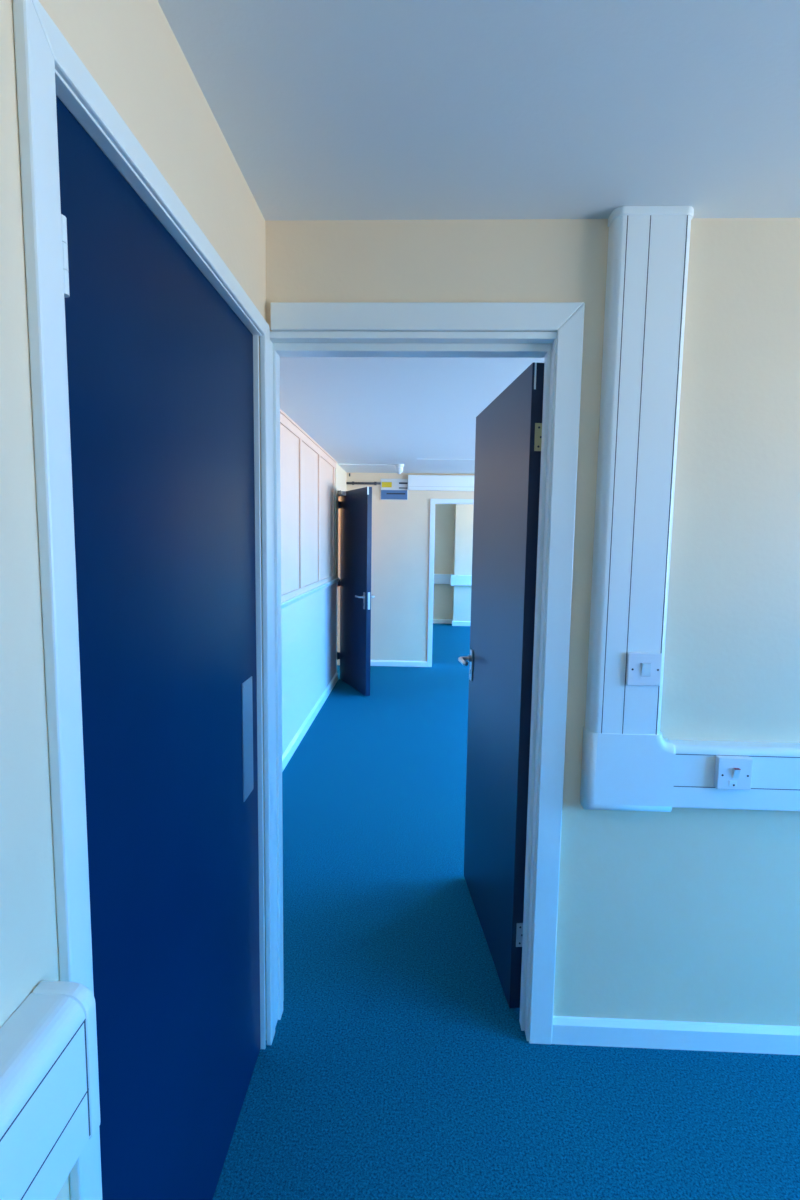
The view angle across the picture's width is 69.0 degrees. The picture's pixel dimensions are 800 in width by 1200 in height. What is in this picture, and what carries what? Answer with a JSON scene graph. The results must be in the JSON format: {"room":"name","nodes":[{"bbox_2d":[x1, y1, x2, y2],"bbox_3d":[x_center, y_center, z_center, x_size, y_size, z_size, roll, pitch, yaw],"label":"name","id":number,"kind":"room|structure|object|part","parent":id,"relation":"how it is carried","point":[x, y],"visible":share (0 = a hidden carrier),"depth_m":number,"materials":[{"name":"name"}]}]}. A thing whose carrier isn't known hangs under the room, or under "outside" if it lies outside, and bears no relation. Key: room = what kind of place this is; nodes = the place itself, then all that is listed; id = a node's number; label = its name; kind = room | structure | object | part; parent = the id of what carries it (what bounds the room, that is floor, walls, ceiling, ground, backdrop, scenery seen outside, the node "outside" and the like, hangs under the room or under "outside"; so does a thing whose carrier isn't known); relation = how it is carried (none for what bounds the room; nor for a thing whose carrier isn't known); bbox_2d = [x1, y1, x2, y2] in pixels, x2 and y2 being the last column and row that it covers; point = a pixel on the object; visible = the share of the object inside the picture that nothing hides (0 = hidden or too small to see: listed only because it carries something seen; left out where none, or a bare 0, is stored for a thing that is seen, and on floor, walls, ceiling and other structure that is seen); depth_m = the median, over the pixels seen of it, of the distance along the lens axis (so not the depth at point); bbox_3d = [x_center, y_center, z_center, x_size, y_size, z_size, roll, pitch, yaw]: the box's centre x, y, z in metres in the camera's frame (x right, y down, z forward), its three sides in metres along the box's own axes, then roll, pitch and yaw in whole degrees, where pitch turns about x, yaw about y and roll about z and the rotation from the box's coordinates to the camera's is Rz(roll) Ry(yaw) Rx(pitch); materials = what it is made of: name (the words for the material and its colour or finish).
{"room":"empty office room","nodes":[
{"label":"empty office room","id":0,"kind":"room"},
{"bbox_2d":[0,0,266,1199],"bbox_3d":[-0.491,0.354,-0.461,0.100,2.255,4.175,1,6,2],"label":"wall","id":1,"kind":"structure","parent":0,"point":[130,48],"depth_m":0.64,"materials":[{"name":"beige paint"}]},
{"bbox_2d":[0,981,99,1199],"bbox_3d":[-0.431,0.673,-0.926,0.062,0.177,3.190,1,6,2],"label":"cable trunking","id":2,"kind":"object","parent":1,"relation":"attached to","point":[50,1100],"visible":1,"depth_m":0.58,"materials":[{"name":"white plastic"}]},
{"bbox_2d":[56,95,260,1199],"bbox_3d":[-0.405,0.346,1.138,0.069,1.942,0.826,1,6,2],"label":"door","id":3,"kind":"structure","parent":1,"relation":"in","point":[160,366],"depth_m":0.97,"materials":[{"name":"blue paint"}]},
{"bbox_3d":[-0.383,0.348,1.465,0.002,0.300,0.082,1,6,2],"label":"push plate","id":4,"kind":"part","parent":3,"relation":"part of","materials":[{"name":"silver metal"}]},
{"bbox_2d":[13,0,584,1199],"bbox_3d":[-0.021,0.298,1.186,0.919,2.047,1.054,1,6,2],"label":"door frame","id":5,"kind":"structure","parent":1,"relation":"attached to","point":[47,66],"depth_m":1.48,"materials":[{"name":"white paint"}]},
{"bbox_3d":[-0.393,0.372,0.700,0.015,1.987,0.046,1,6,2],"label":"casing","id":6,"kind":"part","parent":5,"relation":"part of","materials":[{"name":"white paint"}]},
{"bbox_3d":[-0.362,-0.643,1.043,0.015,0.039,0.931,1,6,2],"label":"casing","id":7,"kind":"part","parent":5,"relation":"part of","materials":[{"name":"white paint"}]},
{"bbox_3d":[-0.359,0.282,1.583,0.015,1.987,0.046,1,6,2],"label":"casing","id":8,"kind":"part","parent":5,"relation":"part of","materials":[{"name":"white paint"}]},
{"bbox_3d":[0.066,-0.728,1.498,0.802,0.068,0.020,1,6,2],"label":"casing","id":9,"kind":"part","parent":5,"relation":"part of","materials":[{"name":"white paint"}]},
{"bbox_3d":[0.420,0.264,1.585,0.066,2.046,0.020,1,6,2],"label":"casing","id":10,"kind":"part","parent":5,"relation":"part of","materials":[{"name":"white paint"}]},
{"bbox_2d":[281,582,336,754],"bbox_3d":[-0.757,-0.090,4.181,0.100,2.191,4.925,1,6,2],"label":"wall","id":11,"kind":"structure","parent":0,"point":[309,624],"depth_m":4.38,"materials":[{"name":"white paint"}]},
{"bbox_2d":[282,672,337,771],"bbox_3d":[-0.727,0.997,3.924,0.018,0.080,4.198,1,6,2],"label":"baseboard","id":12,"kind":"structure","parent":11,"relation":"attached to","point":[286,756],"depth_m":4.38,"materials":[{"name":"white paint"}]},
{"bbox_2d":[281,578,339,608],"bbox_3d":[-0.707,0.006,3.823,0.030,0.048,4.198,1,6,2],"label":"rail","id":13,"kind":"object","parent":11,"relation":"attached to","point":[288,602],"visible":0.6,"depth_m":4.22,"materials":[{"name":"white paint"}]},
{"bbox_2d":[280,409,346,601],"bbox_3d":[-0.687,-0.616,4.125,0.026,1.133,4.925,1,6,2],"label":"panelling","id":14,"kind":"object","parent":11,"relation":"attached to","point":[310,477],"visible":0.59,"depth_m":4.25,"materials":[{"name":"paint"}]},
{"bbox_3d":[-0.697,-1.092,3.625,0.012,0.054,4.025,1,6,2],"label":"rail","id":15,"kind":"part","parent":14,"relation":"part of","materials":[{"name":"paint"}]},
{"bbox_3d":[-0.712,-0.028,3.733,0.012,0.042,4.025,1,6,2],"label":"rail","id":16,"kind":"part","parent":14,"relation":"part of","materials":[{"name":"paint"}]},
{"bbox_3d":[-0.613,-1.296,6.165,0.003,0.191,0.727,1,6,2],"label":"over door panel","id":17,"kind":"part","parent":14,"relation":"part of","materials":[{"name":"beige paint"}]},
{"bbox_2d":[336,484,346,671],"bbox_3d":[-0.675,-0.207,6.275,0.110,2.000,0.722,1,6,2],"label":"door frame","id":18,"kind":"structure","parent":11,"relation":"attached to","point":[340,487],"depth_m":6.61,"materials":[{"name":"white paint"}]},
{"bbox_2d":[337,487,374,695],"bbox_3d":[-0.442,-0.105,5.627,0.167,1.921,0.763,-2,6,-25],"label":"door","id":19,"kind":"structure","parent":11,"relation":"in","point":[355,505],"depth_m":5.52,"materials":[{"name":"blue paint"}]},
{"bbox_3d":[-0.328,0.007,5.329,0.007,0.155,0.038,-2,6,-25],"label":"handle","id":20,"kind":"part","parent":19,"relation":"part of","materials":[{"name":"silver metal"}]},
{"bbox_3d":[-0.282,0.009,5.292,0.022,0.158,0.002,-2,6,-25],"label":"latch plate","id":21,"kind":"part","parent":19,"relation":"part of","materials":[{"name":"silver metal"}]},
{"bbox_2d":[347,473,473,660],"bbox_3d":[0.545,-0.371,6.631,5.800,2.291,0.100,1,6,2],"label":"wall","id":22,"kind":"structure","parent":0,"point":[400,528],"depth_m":6.60,"materials":[{"name":"beige paint"}]},
{"bbox_2d":[346,473,380,484],"bbox_3d":[-0.406,-1.349,6.498,0.382,0.125,0.038,1,6,2],"label":"conduit pipe","id":23,"kind":"object","parent":22,"relation":"attached to","point":[352,483],"visible":1,"depth_m":6.49,"materials":[{"name":"grey metal"}]},
{"bbox_2d":[380,479,407,499],"bbox_3d":[-0.065,-1.237,6.508,0.306,0.234,0.014,1,6,2],"label":"junction box","id":24,"kind":"object","parent":22,"relation":"attached to","point":[391,489],"visible":1,"depth_m":6.50,"materials":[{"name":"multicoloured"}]},
{"bbox_3d":[-0.066,-1.177,6.509,0.294,0.103,0.002,1,6,2],"label":"blue panel","id":25,"kind":"part","parent":24,"relation":"part of","materials":[{"name":"blue plastic"}]},
{"bbox_2d":[370,660,426,666],"bbox_3d":[-0.158,0.729,6.710,0.946,0.066,0.017,1,6,2],"label":"baseboard","id":26,"kind":"structure","parent":22,"relation":"attached to","point":[372,662],"depth_m":6.70,"materials":[{"name":"white paint"}]},
{"bbox_2d":[408,475,473,490],"bbox_3d":[1.771,-1.274,6.411,3.366,0.166,0.060,1,6,2],"label":"cable trunking","id":27,"kind":"object","parent":22,"relation":"attached to","point":[415,482],"visible":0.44,"depth_m":6.43,"materials":[{"name":"white plastic"}]},
{"bbox_2d":[427,499,473,666],"bbox_3d":[0.771,-0.178,6.633,0.888,1.912,0.118,1,6,2],"label":"door frame","id":28,"kind":"structure","parent":22,"relation":"attached to","point":[433,502],"depth_m":6.56,"materials":[{"name":"white paint"}]},
{"bbox_3d":[0.353,-0.180,6.598,0.054,1.911,0.018,1,6,2],"label":"casing","id":29,"kind":"part","parent":28,"relation":"part of","materials":[{"name":"white paint"}]},
{"bbox_3d":[0.783,-1.101,6.488,0.885,0.046,0.018,1,6,2],"label":"casing","id":30,"kind":"part","parent":28,"relation":"part of","materials":[{"name":"white paint"}]},
{"bbox_2d":[280,357,544,473],"bbox_3d":[0.617,-1.245,4.012,6.100,0.180,5.025,1,6,2],"label":"ceiling","id":31,"kind":"structure","parent":0,"point":[408,411],"depth_m":3.22,"materials":[{"name":"white paint"}]},
{"bbox_2d":[338,464,394,465],"bbox_3d":[-0.337,-1.343,5.771,0.580,0.010,0.016,1,6,2],"label":"cable conduit","id":32,"kind":"object","parent":31,"relation":"attached to","point":[338,464],"visible":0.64,"depth_m":5.76,"materials":[{"name":"white plastic"}]},
{"bbox_2d":[395,464,403,473],"bbox_3d":[-0.005,-1.295,5.763,0.092,0.094,0.092,1,6,2],"label":"smoke detector","id":33,"kind":"object","parent":31,"relation":"attached to","point":[399,467],"visible":1,"depth_m":5.73,"materials":[{"name":"white plastic"}]},
{"bbox_2d":[428,459,474,459],"bbox_3d":[1.784,-1.266,5.286,3.260,0.004,0.020,1,6,2],"label":"cable conduit","id":34,"kind":"object","parent":31,"relation":"attached to","point":[428,459],"visible":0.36,"depth_m":5.33,"materials":[{"name":"white plastic"}]},
{"bbox_2d":[433,504,454,618],"bbox_3d":[0.679,-0.734,10.210,5.800,2.291,0.100,1,6,2],"label":"wall","id":35,"kind":"structure","parent":0,"point":[444,513],"depth_m":10.15,"materials":[{"name":"beige paint"}]},
{"bbox_2d":[433,619,451,623],"bbox_3d":[-0.107,0.360,10.291,2.062,0.075,0.017,1,6,2],"label":"baseboard","id":36,"kind":"structure","parent":35,"relation":"attached to","point":[445,621],"depth_m":10.25,"materials":[{"name":"white paint"}]},
{"bbox_2d":[434,574,471,585],"bbox_3d":[0.216,-0.362,10.047,2.700,0.186,0.329,1,6,2],"label":"cable trunking","id":37,"kind":"object","parent":35,"relation":"attached to","point":[464,580],"visible":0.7,"depth_m":9.86,"materials":[{"name":"white plastic"}]},
{"bbox_2d":[452,504,473,620],"bbox_3d":[1.228,-0.706,10.006,0.588,2.291,0.270,1,6,2],"label":"wall pier","id":38,"kind":"object","parent":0,"point":[463,532],"visible":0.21,"depth_m":9.88,"materials":[{"name":"beige paint"}]},
{"bbox_2d":[452,621,470,625],"bbox_3d":[1.207,0.406,9.975,0.622,0.085,0.017,1,6,2],"label":"baseboard","id":39,"kind":"object","parent":38,"relation":"attached to","point":[454,623],"visible":0.47,"depth_m":9.97,"materials":[{"name":"white paint"}]},
{"bbox_2d":[158,0,799,220],"bbox_3d":[1.229,-0.784,-0.767,4.518,0.120,4.525,1,6,2],"label":"ceiling","id":40,"kind":"structure","parent":0,"point":[325,109],"depth_m":1.08,"materials":[{"name":"white paint"}]},
{"bbox_2d":[213,623,799,1199],"bbox_3d":[0.571,1.107,3.913,6.100,0.100,13.400,1,6,2],"label":"floor","id":41,"kind":"structure","parent":0,"point":[398,1064],"depth_m":1.63,"materials":[{"name":"blue carpet"}]},
{"bbox_2d":[265,218,799,1025],"bbox_3d":[0.357,0.103,1.631,5.800,2.355,0.100,1,6,2],"label":"wall","id":42,"kind":"structure","parent":0,"point":[680,914],"depth_m":1.55,"materials":[{"name":"beige paint"}]},
{"bbox_2d":[458,362,543,1007],"bbox_3d":[0.342,0.267,2.055,0.167,1.926,0.731,0,6,-5],"label":"door","id":43,"kind":"structure","parent":42,"relation":"in","point":[508,438],"depth_m":1.89,"materials":[{"name":"blue paint"}]},
{"bbox_3d":[0.264,0.242,2.307,0.056,0.019,0.116,0,6,-5],"label":"lever","id":44,"kind":"part","parent":43,"relation":"part of","materials":[{"name":"silver metal"}]},
{"bbox_3d":[0.289,0.264,2.361,0.007,0.125,0.038,0,6,-5],"label":"handle","id":45,"kind":"part","parent":43,"relation":"part of","materials":[{"name":"silver metal"}]},
{"bbox_2d":[552,1016,799,1054],"bbox_3d":[1.838,1.270,1.635,2.799,0.074,0.017,1,6,2],"label":"baseboard","id":46,"kind":"structure","parent":42,"relation":"attached to","point":[566,1030],"depth_m":1.67,"materials":[{"name":"white paint"}]},
{"bbox_2d":[580,206,799,811],"bbox_3d":[1.884,-0.171,1.466,2.747,1.533,0.059,1,6,2],"label":"cable trunking","id":47,"kind":"object","parent":42,"relation":"attached to","point":[628,764],"visible":1,"depth_m":1.50,"materials":[{"name":"white plastic"}]},
{"bbox_2d":[626,652,661,685],"bbox_3d":[0.635,0.181,1.514,0.086,0.086,0.018,1,6,2],"label":"light switch","id":48,"kind":"object","parent":47,"relation":"attached to","point":[643,669],"visible":1,"depth_m":1.51,"materials":[{"name":"white plastic"}]},
{"bbox_2d":[714,755,752,789],"bbox_3d":[0.877,0.455,1.528,0.088,0.086,0.028,1,6,2],"label":"fused spur","id":49,"kind":"object","parent":47,"relation":"attached to","point":[731,772],"visible":1,"depth_m":1.52,"materials":[{"name":"white plastic"}]}
]}

